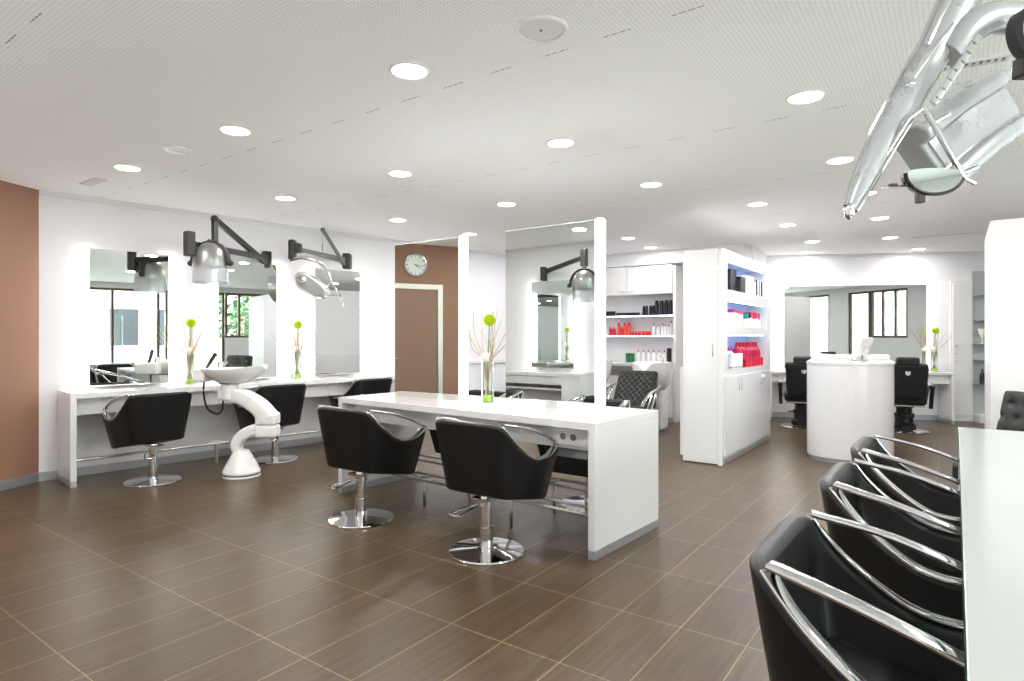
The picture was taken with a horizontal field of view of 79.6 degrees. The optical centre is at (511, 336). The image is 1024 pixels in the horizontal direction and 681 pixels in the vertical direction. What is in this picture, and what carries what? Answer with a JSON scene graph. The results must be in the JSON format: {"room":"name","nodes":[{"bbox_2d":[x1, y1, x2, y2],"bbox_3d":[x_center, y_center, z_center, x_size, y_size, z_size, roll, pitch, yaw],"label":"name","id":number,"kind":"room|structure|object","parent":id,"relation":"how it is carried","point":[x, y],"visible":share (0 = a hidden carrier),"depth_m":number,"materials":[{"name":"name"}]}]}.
{"room":"salon","nodes":[
{"label":"salon","id":0,"kind":"room"},
{"bbox_2d":[0,180,38,480],"bbox_3d":[-4.761,-0.013,4.398,0.150,2.745,2.936,0,0,9],"label":"wall","id":1,"kind":"structure","parent":0,"point":[19,205],"depth_m":5.59,"materials":[{"name":"brown paint"}]},
{"bbox_2d":[0,473,38,490],"bbox_3d":[-4.495,1.317,5.520,0.015,0.085,0.516,0,0,9],"label":"baseboard","id":2,"kind":"structure","parent":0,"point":[32,478],"depth_m":5.58,"materials":[{"name":"grey"}]},
{"bbox_2d":[39,194,505,471],"bbox_3d":[-1.805,-0.013,8.732,0.151,2.745,7.930,0,0,43],"label":"wall","id":3,"kind":"structure","parent":0,"point":[67,226],"depth_m":6.80,"materials":[{"name":"white paint"}]},
{"bbox_2d":[83,248,172,386],"bbox_3d":[-3.927,-0.193,6.311,0.056,1.365,0.805,0,0,43],"label":"wall mirror","id":4,"kind":"object","parent":3,"relation":"attached to","point":[128,296],"visible":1,"depth_m":6.26,"materials":[{"name":"clear glass"}]},
{"bbox_2d":[183,215,271,283],"bbox_3d":[-3.020,-0.887,6.615,0.442,0.719,1.587,0,0,-7],"label":"dryer","id":5,"kind":"object","parent":3,"relation":"attached to","point":[210,261],"visible":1,"depth_m":5.93,"materials":[{"name":"grey plastic"}]},
{"bbox_2d":[192,243,228,267],"bbox_3d":[-2.945,-0.801,6.000,0.323,0.246,0.323,0,0,36],"label":"hood","id":6,"kind":"object","parent":5,"relation":"attached to","point":[204,255],"depth_m":5.88,"materials":[{"name":"silver metal"}]},
{"bbox_2d":[39,428,420,481],"bbox_3d":[-1.848,1.317,8.567,0.014,0.085,7.630,0,0,43],"label":"baseboard","id":7,"kind":"structure","parent":3,"relation":"attached to","point":[102,468],"depth_m":6.62,"materials":[{"name":"grey"}]},
{"bbox_2d":[212,261,279,378],"bbox_3d":[-3.099,-0.193,7.197,0.056,1.365,0.783,0,0,43],"label":"wall mirror","id":8,"kind":"object","parent":3,"relation":"attached to","point":[249,305],"visible":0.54,"depth_m":7.18,"materials":[{"name":"clear glass"}]},
{"bbox_2d":[39,190,505,257],"bbox_3d":[-1.817,-1.365,8.606,0.043,0.040,7.730,0,0,43],"label":"trim","id":9,"kind":"structure","parent":3,"relation":"attached to","point":[42,192],"depth_m":6.94,"materials":[{"name":"white paint"}]},
{"bbox_2d":[288,227,351,306],"bbox_3d":[-2.318,-0.855,7.784,0.669,1.002,1.198,0,0,0],"label":"dryer","id":10,"kind":"object","parent":3,"relation":"attached to","point":[306,282],"visible":0.98,"depth_m":7.25,"materials":[{"name":"grey metal"}]},
{"bbox_2d":[298,276,305,283],"bbox_3d":[-2.457,-0.666,7.195,0.090,0.090,0.020,0,0,0],"label":"lamp","id":11,"kind":"object","parent":10,"relation":"attached to","point":[301,279],"depth_m":7.19,"materials":[{"name":"silver metal"}]},
{"bbox_2d":[296,274,323,295],"bbox_3d":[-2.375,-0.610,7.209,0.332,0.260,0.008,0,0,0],"label":"hair dryer","id":12,"kind":"object","parent":10,"relation":"attached to","point":[307,283],"depth_m":7.21,"materials":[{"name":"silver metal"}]},
{"bbox_2d":[309,268,362,375],"bbox_3d":[-2.298,-0.193,8.054,0.056,1.365,0.767,0,0,43],"label":"wall mirror","id":13,"kind":"object","parent":3,"relation":"attached to","point":[337,348],"visible":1,"depth_m":8.03,"materials":[{"name":"clear glass"}]},
{"bbox_2d":[468,359,505,363],"bbox_3d":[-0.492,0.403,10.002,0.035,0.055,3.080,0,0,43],"label":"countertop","id":14,"kind":"structure","parent":3,"relation":"attached to","point":[495,360],"depth_m":9.96,"materials":[{"name":"white laminate"}]},
{"bbox_2d":[0,417,984,680],"bbox_3d":[2.463,1.410,7.374,13.360,0.100,16.160,0,0,36],"label":"floor","id":15,"kind":"structure","parent":0,"point":[203,575],"depth_m":3.46,"materials":[{"name":"brown tile"}]},
{"bbox_2d":[102,390,191,487],"bbox_3d":[-3.445,0.934,5.829,0.654,0.851,0.631,0,0,38],"label":"chair","id":16,"kind":"object","parent":15,"relation":"on","point":[147,420],"visible":1,"depth_m":5.64,"materials":[{"name":"black leather"}]},
{"bbox_2d":[193,352,279,479],"bbox_3d":[-2.678,0.754,6.005,0.775,1.211,0.500,0,0,0],"label":"basin","id":17,"kind":"object","parent":15,"relation":"on","point":[241,465],"visible":1,"depth_m":5.92,"materials":[{"name":"white ceramic"}]},
{"bbox_2d":[217,361,227,367],"bbox_3d":[-2.845,0.268,6.035,0.100,0.065,0.060,0,0,0],"label":"tap","id":18,"kind":"object","parent":17,"relation":"on","point":[220,364],"depth_m":6.01,"materials":[{"name":"silver metal"}]},
{"bbox_2d":[57,373,419,487],"bbox_3d":[-2.804,0.935,7.154,0.514,0.850,3.980,0,0,43],"label":"desk","id":19,"kind":"object","parent":15,"relation":"on","point":[70,403],"depth_m":5.96,"materials":[{"name":"white laminate"}]},
{"bbox_2d":[166,315,210,383],"bbox_3d":[-3.535,0.129,6.709,0.459,0.762,0.370,0,0,-27],"label":"glass vase","id":20,"kind":"object","parent":19,"relation":"on","point":[190,323],"visible":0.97,"depth_m":6.65,"materials":[{"name":"green"}]},
{"bbox_2d":[57,373,394,398],"bbox_3d":[-2.804,0.535,7.154,0.514,0.050,3.980,0,0,43],"label":"countertop","id":21,"kind":"structure","parent":19,"relation":"on","point":[210,386],"depth_m":6.35,"materials":[{"name":"white laminate"}]},
{"bbox_2d":[283,321,317,378],"bbox_3d":[-2.668,0.153,7.620,0.431,0.714,0.534,0,0,45],"label":"glass vase","id":22,"kind":"object","parent":19,"relation":"on","point":[296,349],"visible":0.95,"depth_m":7.57,"materials":[{"name":"green"}]},
{"bbox_2d":[233,382,305,463],"bbox_3d":[-2.687,0.934,6.860,0.654,0.851,0.631,0,0,42],"label":"chair","id":23,"kind":"object","parent":15,"relation":"on","point":[287,399],"visible":0.65,"depth_m":6.70,"materials":[{"name":"black leather"}]},
{"bbox_2d":[329,377,391,406],"bbox_3d":[-1.908,0.934,7.803,0.654,0.851,0.631,0,0,42],"label":"chair","id":24,"kind":"object","parent":15,"relation":"on","point":[377,385],"visible":0.38,"depth_m":7.56,"materials":[{"name":"black leather"}]},
{"bbox_2d":[317,405,427,528],"bbox_3d":[-1.077,0.934,4.657,0.631,0.851,0.654,0,0,34],"label":"chair","id":25,"kind":"object","parent":15,"relation":"on","point":[353,440],"visible":1,"depth_m":4.45,"materials":[{"name":"black leather"}]},
{"bbox_2d":[429,389,505,452],"bbox_3d":[-0.374,0.934,5.666,0.631,0.851,0.654,0,0,36],"label":"chair","id":26,"kind":"object","parent":15,"relation":"on","point":[502,394],"visible":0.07,"depth_m":5.60,"materials":[{"name":"black leather"}]},
{"bbox_2d":[435,417,558,564],"bbox_3d":[-0.110,0.934,3.959,0.631,0.851,0.654,0,0,37],"label":"chair","id":27,"kind":"object","parent":15,"relation":"on","point":[484,461],"visible":1,"depth_m":3.75,"materials":[{"name":"black leather"}]},
{"bbox_2d":[338,392,657,560],"bbox_3d":[-0.234,0.943,4.883,2.600,0.835,0.870,0,0,39],"label":"desk","id":28,"kind":"object","parent":15,"relation":"on","point":[621,443],"visible":0.83,"depth_m":4.18,"materials":[{"name":"white laminate"}]},
{"bbox_2d":[395,235,467,400],"bbox_3d":[-0.708,-0.152,5.260,0.821,1.355,0.060,0,0,36],"label":"mirror","id":29,"kind":"object","parent":28,"relation":"on","point":[431,276],"visible":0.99,"depth_m":5.23,"materials":[{"name":"clear glass"}]},
{"bbox_2d":[460,306,505,402],"bbox_3d":[-0.181,0.137,4.933,0.431,0.777,0.411,0,0,2],"label":"glass vase","id":30,"kind":"object","parent":28,"relation":"on","point":[489,320],"visible":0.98,"depth_m":4.93,"materials":[{"name":"green"}]},
{"bbox_2d":[338,392,657,430],"bbox_3d":[-0.234,0.549,4.883,2.600,0.048,0.870,0,0,39],"label":"countertop","id":31,"kind":"structure","parent":28,"relation":"on","point":[498,410],"depth_m":4.39,"materials":[{"name":"white laminate"}]},
{"bbox_2d":[506,218,604,411],"bbox_3d":[0.300,-0.152,4.532,0.846,1.355,0.060,0,0,36],"label":"mirror","id":32,"kind":"object","parent":28,"relation":"on","point":[555,274],"visible":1,"depth_m":4.51,"materials":[{"name":"clear glass"}]},
{"bbox_2d":[537,399,630,512],"bbox_3d":[0.580,0.934,4.903,0.631,0.851,0.654,0,0,36],"label":"chair","id":33,"kind":"object","parent":15,"relation":"on","point":[569,461],"visible":0.16,"depth_m":4.78,"materials":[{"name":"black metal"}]},
{"bbox_2d":[605,360,611,398],"bbox_3d":[1.285,0.820,9.809,0.612,1.080,0.622,0,0,36],"label":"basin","id":34,"kind":"object","parent":15,"relation":"on","point":[608,363],"visible":0.13,"depth_m":9.65,"materials":[{"name":"white ceramic"}]},
{"bbox_2d":[605,370,660,409],"bbox_3d":[1.556,0.914,8.305,0.765,0.891,0.829,0,0,36],"label":"chair","id":35,"kind":"object","parent":15,"relation":"on","point":[639,387],"visible":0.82,"depth_m":8.46,"materials":[{"name":"black leather"}]},
{"bbox_2d":[606,361,672,422],"bbox_3d":[1.640,0.890,10.505,2.360,0.940,0.514,0,0,36],"label":"base cabinet","id":36,"kind":"object","parent":15,"relation":"on","point":[617,366],"visible":0.15,"depth_m":10.11,"materials":[{"name":"white laminate"}]},
{"bbox_2d":[612,361,631,364],"bbox_3d":[1.640,0.440,10.505,2.360,0.040,0.514,0,0,36],"label":"countertop","id":37,"kind":"structure","parent":36,"relation":"on","point":[613,362],"depth_m":10.11,"materials":[{"name":"white laminate"}]},
{"bbox_2d":[632,356,674,430],"bbox_3d":[2.060,0.820,9.002,0.612,1.080,0.622,0,0,36],"label":"basin","id":38,"kind":"object","parent":15,"relation":"on","point":[665,370],"visible":0.57,"depth_m":8.87,"materials":[{"name":"white ceramic"}]},
{"bbox_2d":[673,265,682,422],"bbox_3d":[2.676,0.110,9.878,0.045,2.500,0.350,0,0,36],"label":"wall","id":39,"kind":"structure","parent":15,"relation":"on","point":[677,270],"depth_m":9.79,"materials":[{"name":"white paint"}]},
{"bbox_2d":[680,248,769,465],"bbox_3d":[2.638,0.210,7.427,0.522,2.300,2.108,0,0,36],"label":"storage cabinet","id":40,"kind":"object","parent":15,"relation":"on","point":[725,413],"visible":0.99,"depth_m":6.66,"materials":[{"name":"white laminate"}]},
{"bbox_2d":[727,268,731,289],"bbox_3d":[2.467,-0.645,6.976,0.050,0.260,0.045,0,0,36],"label":"box","id":41,"kind":"object","parent":40,"relation":"in","point":[729,271],"visible":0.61,"depth_m":6.96,"materials":[{"name":"black plastic"}]},
{"bbox_2d":[727,309,735,326],"bbox_3d":[2.478,-0.215,6.993,0.110,0.200,0.095,0,0,36],"label":"box","id":42,"kind":"object","parent":40,"relation":"in","point":[731,313],"visible":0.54,"depth_m":6.95,"materials":[{"name":"white plastic"}]},
{"bbox_2d":[729,354,734,368],"bbox_3d":[2.491,0.275,6.959,0.058,0.170,0.058,0,0,-9],"label":"tube","id":43,"kind":"object","parent":40,"relation":"in","point":[731,356],"visible":1,"depth_m":6.94,"materials":[{"name":"white plastic"}]},
{"bbox_2d":[732,342,741,352],"bbox_3d":[2.686,0.210,7.331,0.116,0.300,0.113,0,0,36],"label":"bottle","id":44,"kind":"object","parent":40,"relation":"in","point":[736,349],"visible":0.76,"depth_m":7.30,"materials":[{"name":"red plastic"}]},
{"bbox_2d":[736,276,741,291],"bbox_3d":[2.631,-0.610,7.205,0.120,0.190,0.060,0,0,36],"label":"box","id":45,"kind":"object","parent":40,"relation":"in","point":[738,279],"visible":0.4,"depth_m":7.16,"materials":[{"name":"grey plastic"}]},
{"bbox_2d":[736,275,747,292],"bbox_3d":[2.765,-0.628,7.389,0.120,0.225,0.070,0,0,36],"label":"box","id":46,"kind":"object","parent":40,"relation":"in","point":[744,276],"visible":0.41,"depth_m":7.34,"materials":[{"name":"white plastic"}]},
{"bbox_2d":[739,342,744,366],"bbox_3d":[2.768,0.210,7.445,0.116,0.300,0.113,0,0,36],"label":"bottle","id":47,"kind":"object","parent":40,"relation":"in","point":[740,343],"visible":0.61,"depth_m":7.40,"materials":[{"name":"red plastic"}]},
{"bbox_2d":[743,313,748,326],"bbox_3d":[2.820,-0.200,7.432,0.083,0.170,0.083,0,0,36],"label":"jar","id":48,"kind":"object","parent":40,"relation":"in","point":[745,315],"visible":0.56,"depth_m":7.40,"materials":[{"name":"white plastic"}]},
{"bbox_2d":[777,356,811,429],"bbox_3d":[4.425,0.820,9.382,0.700,1.080,1.040,0,0,22],"label":"barber chair","id":49,"kind":"object","parent":15,"relation":"on","point":[795,392],"visible":0.65,"depth_m":9.01,"materials":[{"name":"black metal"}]},
{"bbox_2d":[806,354,894,462],"bbox_3d":[3.991,0.792,7.262,0.860,1.135,1.705,0,0,29],"label":"reception desk","id":50,"kind":"object","parent":15,"relation":"on","point":[848,401],"visible":0.94,"depth_m":6.55,"materials":[{"name":"white laminate"}]},
{"bbox_2d":[850,337,873,360],"bbox_3d":[4.032,0.140,7.101,0.340,0.269,0.165,0,0,-40],"label":"monitor","id":51,"kind":"object","parent":50,"relation":"on","point":[865,343],"visible":0.99,"depth_m":7.05,"materials":[{"name":"white plastic"}]},
{"bbox_2d":[749,509,964,680],"bbox_3d":[0.934,0.934,1.447,0.654,0.851,0.631,0,0,36],"label":"chair","id":52,"kind":"object","parent":15,"relation":"on","point":[823,616],"visible":0.92,"depth_m":1.61,"materials":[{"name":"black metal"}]},
{"bbox_2d":[770,370,954,423],"bbox_3d":[5.612,0.960,10.041,2.740,0.800,0.400,0,0,10],"label":"desk","id":53,"kind":"object","parent":15,"relation":"on","point":[946,380],"depth_m":9.74,"materials":[{"name":"white laminate"}]},
{"bbox_2d":[770,370,954,374],"bbox_3d":[5.612,0.580,10.041,2.740,0.040,0.400,0,0,10],"label":"countertop","id":54,"kind":"structure","parent":53,"relation":"on","point":[771,371],"depth_m":9.69,"materials":[{"name":"white laminate"}]},
{"bbox_2d":[916,325,951,371],"bbox_3d":[6.790,0.178,9.856,0.513,0.763,0.266,0,0,23],"label":"glass vase","id":55,"kind":"object","parent":53,"relation":"on","point":[935,331],"visible":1,"depth_m":9.85,"materials":[{"name":"green"}]},
{"bbox_2d":[820,458,962,620],"bbox_3d":[1.484,0.934,2.209,0.654,0.851,0.631,0,0,36],"label":"chair","id":56,"kind":"object","parent":15,"relation":"on","point":[929,584],"visible":0.45,"depth_m":2.12,"materials":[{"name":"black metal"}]},
{"bbox_2d":[850,434,960,527],"bbox_3d":[1.952,0.934,2.858,0.654,0.851,0.631,0,0,36],"label":"chair","id":57,"kind":"object","parent":15,"relation":"on","point":[944,505],"visible":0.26,"depth_m":3.02,"materials":[{"name":"black leather"}]},
{"bbox_2d":[894,357,935,433],"bbox_3d":[5.704,0.820,8.954,0.700,1.080,1.040,0,0,26],"label":"barber chair","id":58,"kind":"object","parent":15,"relation":"on","point":[912,387],"visible":0.72,"depth_m":8.55,"materials":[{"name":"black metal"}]},
{"bbox_2d":[949,281,972,420],"bbox_3d":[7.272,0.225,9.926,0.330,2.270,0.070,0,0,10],"label":"tall cabinet","id":59,"kind":"object","parent":15,"relation":"on","point":[960,292],"visible":0.9,"depth_m":9.91,"materials":[{"name":"white laminate"}]},
{"bbox_2d":[972,271,984,422],"bbox_3d":[7.760,0.150,9.753,0.680,2.420,0.244,0,0,10],"label":"display shelf","id":60,"kind":"object","parent":15,"relation":"on","point":[978,277],"visible":0.23,"depth_m":9.90,"materials":[{"name":"grey wood"}]},
{"bbox_2d":[978,329,984,343],"bbox_3d":[7.510,-0.011,9.805,0.110,0.240,0.110,0,0,36],"label":"glass goblet","id":61,"kind":"object","parent":60,"relation":"on","point":[981,332],"visible":0.89,"depth_m":9.78,"materials":[{"name":"beige"}]},
{"bbox_2d":[980,369,984,383],"bbox_3d":[7.510,0.629,9.805,0.070,0.240,0.068,0,0,36],"label":"bottle","id":62,"kind":"object","parent":60,"relation":"on","point":[982,374],"visible":0.99,"depth_m":9.78,"materials":[{"name":"black plastic"}]},
{"bbox_2d":[952,391,1023,484],"bbox_3d":[3.701,0.885,4.415,0.716,0.949,0.674,0,0,-19],"label":"tufted chair","id":63,"kind":"object","parent":15,"relation":"on","point":[1012,407],"visible":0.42,"depth_m":4.67,"materials":[{"name":"black leather"}]},
{"bbox_2d":[958,427,1023,680],"bbox_3d":[1.871,0.943,1.800,0.903,0.835,3.750,0,0,36],"label":"desk","id":64,"kind":"object","parent":15,"relation":"on","point":[991,461],"visible":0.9,"depth_m":1.50,"materials":[{"name":"white paint"}]},
{"bbox_2d":[985,218,1023,429],"bbox_3d":[4.749,0.200,5.236,1.100,2.320,1.250,0,0,36],"label":"wall","id":65,"kind":"structure","parent":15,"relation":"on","point":[1004,239],"depth_m":5.00,"materials":[{"name":"white paint"}]},
{"bbox_2d":[0,0,1023,255],"bbox_3d":[2.467,-1.435,7.346,13.400,0.100,16.200,0,0,36],"label":"ceiling","id":66,"kind":"structure","parent":0,"point":[689,97],"depth_m":3.79,"materials":[{"name":"white paint"}]},
{"bbox_2d":[79,178,106,186],"bbox_3d":[-3.730,-1.379,5.468,0.340,0.012,0.094,0,0,36],"label":"ceiling vent","id":67,"kind":"object","parent":66,"relation":"in","point":[94,181],"visible":1,"depth_m":5.46,"materials":[{"name":"white metal"}]},
{"bbox_2d":[112,164,141,171],"bbox_3d":[-3.146,-1.380,5.022,0.208,0.010,0.208,0,0,36],"label":"recessed light","id":68,"kind":"object","parent":66,"relation":"in","point":[123,167],"visible":1,"depth_m":5.01,"materials":[{"name":"white plastic"}]},
{"bbox_2d":[115,165,139,170],"bbox_3d":[-3.146,-1.379,5.022,0.176,0.008,0.176,0,0,36],"label":"diffuser","id":69,"kind":"object","parent":68,"relation":"attached to","point":[120,167],"depth_m":5.01,"materials":[{"name":"white plastic"}]},
{"bbox_2d":[163,146,192,154],"bbox_3d":[-2.474,-1.381,4.548,0.200,0.009,0.200,0,0,36],"label":"ring","id":70,"kind":"object","parent":66,"relation":"attached to","point":[164,147],"visible":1,"depth_m":4.54,"materials":[{"name":"white plastic"}]},
{"bbox_2d":[218,125,251,135],"bbox_3d":[-1.853,-1.380,4.113,0.208,0.010,0.208,0,0,36],"label":"recessed light","id":71,"kind":"object","parent":66,"relation":"in","point":[234,130],"visible":1,"depth_m":4.09,"materials":[{"name":"white plastic"}]},
{"bbox_2d":[221,127,249,134],"bbox_3d":[-1.853,-1.379,4.113,0.176,0.008,0.176,0,0,36],"label":"diffuser","id":72,"kind":"object","parent":71,"relation":"attached to","point":[227,130],"depth_m":4.10,"materials":[{"name":"white plastic"}]},
{"bbox_2d":[275,196,296,200],"bbox_3d":[-2.255,-1.380,6.118,0.208,0.010,0.208,0,0,36],"label":"recessed light","id":73,"kind":"object","parent":66,"relation":"in","point":[284,198],"visible":1,"depth_m":6.10,"materials":[{"name":"white plastic"}]},
{"bbox_2d":[389,218,406,221],"bbox_3d":[-1.352,-1.380,7.267,0.208,0.010,0.208,0,0,36],"label":"recessed light","id":74,"kind":"object","parent":66,"relation":"in","point":[392,219],"visible":1,"depth_m":7.25,"materials":[{"name":"white plastic"}]},
{"bbox_2d":[388,170,412,176],"bbox_3d":[-0.947,-1.380,5.198,0.208,0.010,0.208,0,0,36],"label":"recessed light","id":75,"kind":"object","parent":66,"relation":"in","point":[396,173],"visible":1,"depth_m":5.17,"materials":[{"name":"white plastic"}]},
{"bbox_2d":[389,62,429,79],"bbox_3d":[-0.533,-1.380,3.191,0.208,0.010,0.208,0,0,36],"label":"recessed light","id":76,"kind":"object","parent":66,"relation":"in","point":[403,70],"visible":1,"depth_m":3.17,"materials":[{"name":"white plastic"}]},
{"bbox_2d":[392,64,425,77],"bbox_3d":[-0.533,-1.379,3.191,0.176,0.008,0.176,0,0,36],"label":"diffuser","id":77,"kind":"object","parent":76,"relation":"attached to","point":[398,70],"depth_m":3.18,"materials":[{"name":"white plastic"}]},
{"bbox_2d":[497,202,515,206],"bbox_3d":[-0.058,-1.380,6.394,0.208,0.010,0.208,0,0,36],"label":"recessed light","id":78,"kind":"object","parent":66,"relation":"in","point":[503,204],"visible":1,"depth_m":6.38,"materials":[{"name":"white plastic"}]},
{"bbox_2d":[513,15,568,43],"bbox_3d":[0.130,-1.380,2.761,0.248,0.010,0.248,0,0,36],"label":"ceiling speaker","id":79,"kind":"object","parent":66,"relation":"attached to","point":[537,29],"visible":1,"depth_m":2.75,"materials":[{"name":"white plastic"}]},
{"bbox_2d":[519,19,562,40],"bbox_3d":[0.130,-1.380,2.761,0.200,0.002,0.200,0,0,36],"label":"grille","id":80,"kind":"object","parent":79,"relation":"attached to","point":[529,29],"depth_m":2.76,"materials":[{"name":"white plastic"}]},
{"bbox_2d":[546,138,574,147],"bbox_3d":[0.347,-1.380,4.375,0.208,0.010,0.208,0,0,36],"label":"recessed light","id":81,"kind":"object","parent":66,"relation":"in","point":[557,142],"visible":1,"depth_m":4.36,"materials":[{"name":"white plastic"}]},
{"bbox_2d":[548,140,572,146],"bbox_3d":[0.347,-1.379,4.375,0.176,0.008,0.176,0,0,36],"label":"diffuser","id":82,"kind":"object","parent":81,"relation":"attached to","point":[552,143],"depth_m":4.37,"materials":[{"name":"white plastic"}]},
{"bbox_2d":[640,182,662,187],"bbox_3d":[1.263,-1.380,5.576,0.208,0.010,0.208,0,0,36],"label":"recessed light","id":83,"kind":"object","parent":66,"relation":"in","point":[646,184],"visible":1,"depth_m":5.56,"materials":[{"name":"white plastic"}]},
{"bbox_2d":[641,183,660,186],"bbox_3d":[1.263,-1.379,5.576,0.176,0.008,0.176,0,0,36],"label":"diffuser","id":84,"kind":"object","parent":83,"relation":"attached to","point":[642,184],"depth_m":5.56,"materials":[{"name":"white plastic"}]},
{"bbox_2d":[747,202,767,206],"bbox_3d":[2.556,-1.380,6.393,0.208,0.010,0.208,0,0,36],"label":"recessed light","id":85,"kind":"object","parent":66,"relation":"in","point":[754,204],"visible":1,"depth_m":6.38,"materials":[{"name":"white plastic"}]},
{"bbox_2d":[786,89,825,104],"bbox_3d":[1.692,-1.380,3.539,0.208,0.010,0.208,0,0,36],"label":"recessed light","id":86,"kind":"object","parent":66,"relation":"in","point":[806,96],"visible":1,"depth_m":3.52,"materials":[{"name":"white plastic"}]},
{"bbox_2d":[789,92,822,102],"bbox_3d":[1.692,-1.379,3.539,0.176,0.008,0.176,0,0,36],"label":"diffuser","id":87,"kind":"object","parent":86,"relation":"attached to","point":[798,97],"depth_m":3.53,"materials":[{"name":"white plastic"}]},
{"bbox_2d":[825,156,854,164],"bbox_3d":[2.569,-1.380,4.805,0.208,0.010,0.208,0,0,36],"label":"recessed light","id":88,"kind":"object","parent":66,"relation":"in","point":[843,159],"visible":1,"depth_m":4.79,"materials":[{"name":"white plastic"}]},
{"bbox_2d":[828,158,852,163],"bbox_3d":[2.569,-1.379,4.805,0.176,0.008,0.176,0,0,36],"label":"diffuser","id":89,"kind":"object","parent":88,"relation":"attached to","point":[833,160],"depth_m":4.79,"materials":[{"name":"white plastic"}]},
{"bbox_2d":[870,216,889,219],"bbox_3d":[4.283,-1.380,7.145,0.208,0.010,0.208,0,0,36],"label":"recessed light","id":90,"kind":"object","parent":66,"relation":"in","point":[880,217],"visible":1,"depth_m":7.13,"materials":[{"name":"white plastic"}]},
{"bbox_2d":[843,0,1023,219],"bbox_3d":[1.305,-0.852,1.772,0.816,1.066,0.262,0,0,-26],"label":"dryer","id":91,"kind":"object","parent":66,"relation":"hanging from","point":[953,139],"visible":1,"depth_m":1.76,"materials":[{"name":"silver metal"}]},
{"bbox_2d":[900,168,965,195],"bbox_3d":[1.170,-0.429,1.705,0.150,0.077,0.118,0,0,36],"label":"lamp","id":92,"kind":"object","parent":91,"relation":"attached to","point":[924,181],"depth_m":1.70,"materials":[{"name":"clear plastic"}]},
{"bbox_2d":[912,232,981,238],"bbox_3d":[5.890,-1.379,8.328,0.770,0.012,0.044,0,0,36],"label":"ceiling vent","id":93,"kind":"object","parent":66,"relation":"in","point":[973,232],"visible":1,"depth_m":8.31,"materials":[{"name":"grey"}]},
{"bbox_2d":[943,53,1011,71],"bbox_3d":[2.284,-1.379,3.112,0.380,0.012,0.074,0,0,28],"label":"ceiling vent","id":94,"kind":"object","parent":66,"relation":"in","point":[1003,57],"visible":0.51,"depth_m":3.06,"materials":[{"name":"grey metal"}]},
{"bbox_2d":[605,246,755,361],"bbox_3d":[2.225,-0.013,10.512,3.700,2.745,0.150,0,0,36],"label":"wall","id":95,"kind":"structure","parent":0,"point":[616,348],"depth_m":10.49,"materials":[{"name":"white paint"}]},
{"bbox_2d":[605,315,672,317],"bbox_3d":[1.709,-0.344,10.601,2.360,0.022,0.307,0,0,36],"label":"wall shelf","id":96,"kind":"object","parent":95,"relation":"attached to","point":[639,315],"visible":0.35,"depth_m":10.13,"materials":[{"name":"white laminate"}]},
{"bbox_2d":[660,300,663,314],"bbox_3d":[2.448,-0.478,10.049,0.066,0.245,0.064,0,0,36],"label":"bottle","id":97,"kind":"object","parent":96,"relation":"on","point":[661,301],"visible":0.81,"depth_m":10.03,"materials":[{"name":"black plastic"}]},
{"bbox_2d":[664,300,667,314],"bbox_3d":[2.515,-0.478,10.001,0.066,0.245,0.064,0,0,36],"label":"bottle","id":98,"kind":"object","parent":96,"relation":"on","point":[666,301],"visible":0.81,"depth_m":9.98,"materials":[{"name":"black plastic"}]},
{"bbox_2d":[669,300,672,314],"bbox_3d":[2.577,-0.478,9.956,0.066,0.245,0.064,0,0,36],"label":"bottle","id":99,"kind":"object","parent":96,"relation":"on","point":[670,301],"visible":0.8,"depth_m":9.93,"materials":[{"name":"black plastic"}]},
{"bbox_2d":[605,335,672,336],"bbox_3d":[1.709,-0.014,10.601,2.360,0.022,0.307,0,0,36],"label":"wall shelf","id":100,"kind":"object","parent":95,"relation":"attached to","point":[631,335],"visible":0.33,"depth_m":10.07,"materials":[{"name":"white laminate"}]},
{"bbox_2d":[605,264,679,296],"bbox_3d":[1.681,-0.934,10.562,2.360,0.468,0.374,0,0,36],"label":"upper cabinet","id":101,"kind":"object","parent":95,"relation":"attached to","point":[646,280],"visible":0.47,"depth_m":10.08,"materials":[{"name":"white laminate"}]},
{"bbox_2d":[605,243,751,267],"bbox_3d":[2.116,-1.277,10.251,3.530,0.214,0.399,0,0,36],"label":"trim","id":102,"kind":"structure","parent":95,"relation":"attached to","point":[674,256],"depth_m":9.84,"materials":[{"name":"white paint"}]},
{"bbox_2d":[756,249,765,263],"bbox_3d":[3.954,-0.013,10.004,0.179,2.745,1.370,0,0,31],"label":"wall","id":103,"kind":"structure","parent":0,"point":[760,257],"depth_m":9.95,"materials":[{"name":"white paint"}]},
{"bbox_2d":[766,254,984,414],"bbox_3d":[8.155,-0.013,9.901,8.100,2.745,0.151,0,0,10],"label":"wall","id":104,"kind":"structure","parent":0,"point":[935,271],"depth_m":10.16,"materials":[{"name":"white paint"}]},
{"bbox_2d":[780,285,928,367],"bbox_3d":[5.683,-0.168,10.223,2.287,1.375,0.056,0,0,10],"label":"wall mirror","id":105,"kind":"object","parent":104,"relation":"attached to","point":[817,319],"visible":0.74,"depth_m":10.19,"materials":[{"name":"silver glass"}]},
{"bbox_2d":[772,412,938,419],"bbox_3d":[7.747,1.317,9.888,6.900,0.085,0.014,0,0,10],"label":"baseboard","id":106,"kind":"structure","parent":104,"relation":"attached to","point":[774,414],"depth_m":10.07,"materials":[{"name":"grey"}]},
{"bbox_2d":[766,251,984,258],"bbox_3d":[7.697,-1.363,9.894,7.000,0.045,0.021,0,0,10],"label":"trim","id":107,"kind":"structure","parent":104,"relation":"attached to","point":[965,252],"depth_m":10.17,"materials":[{"name":"white paint"}]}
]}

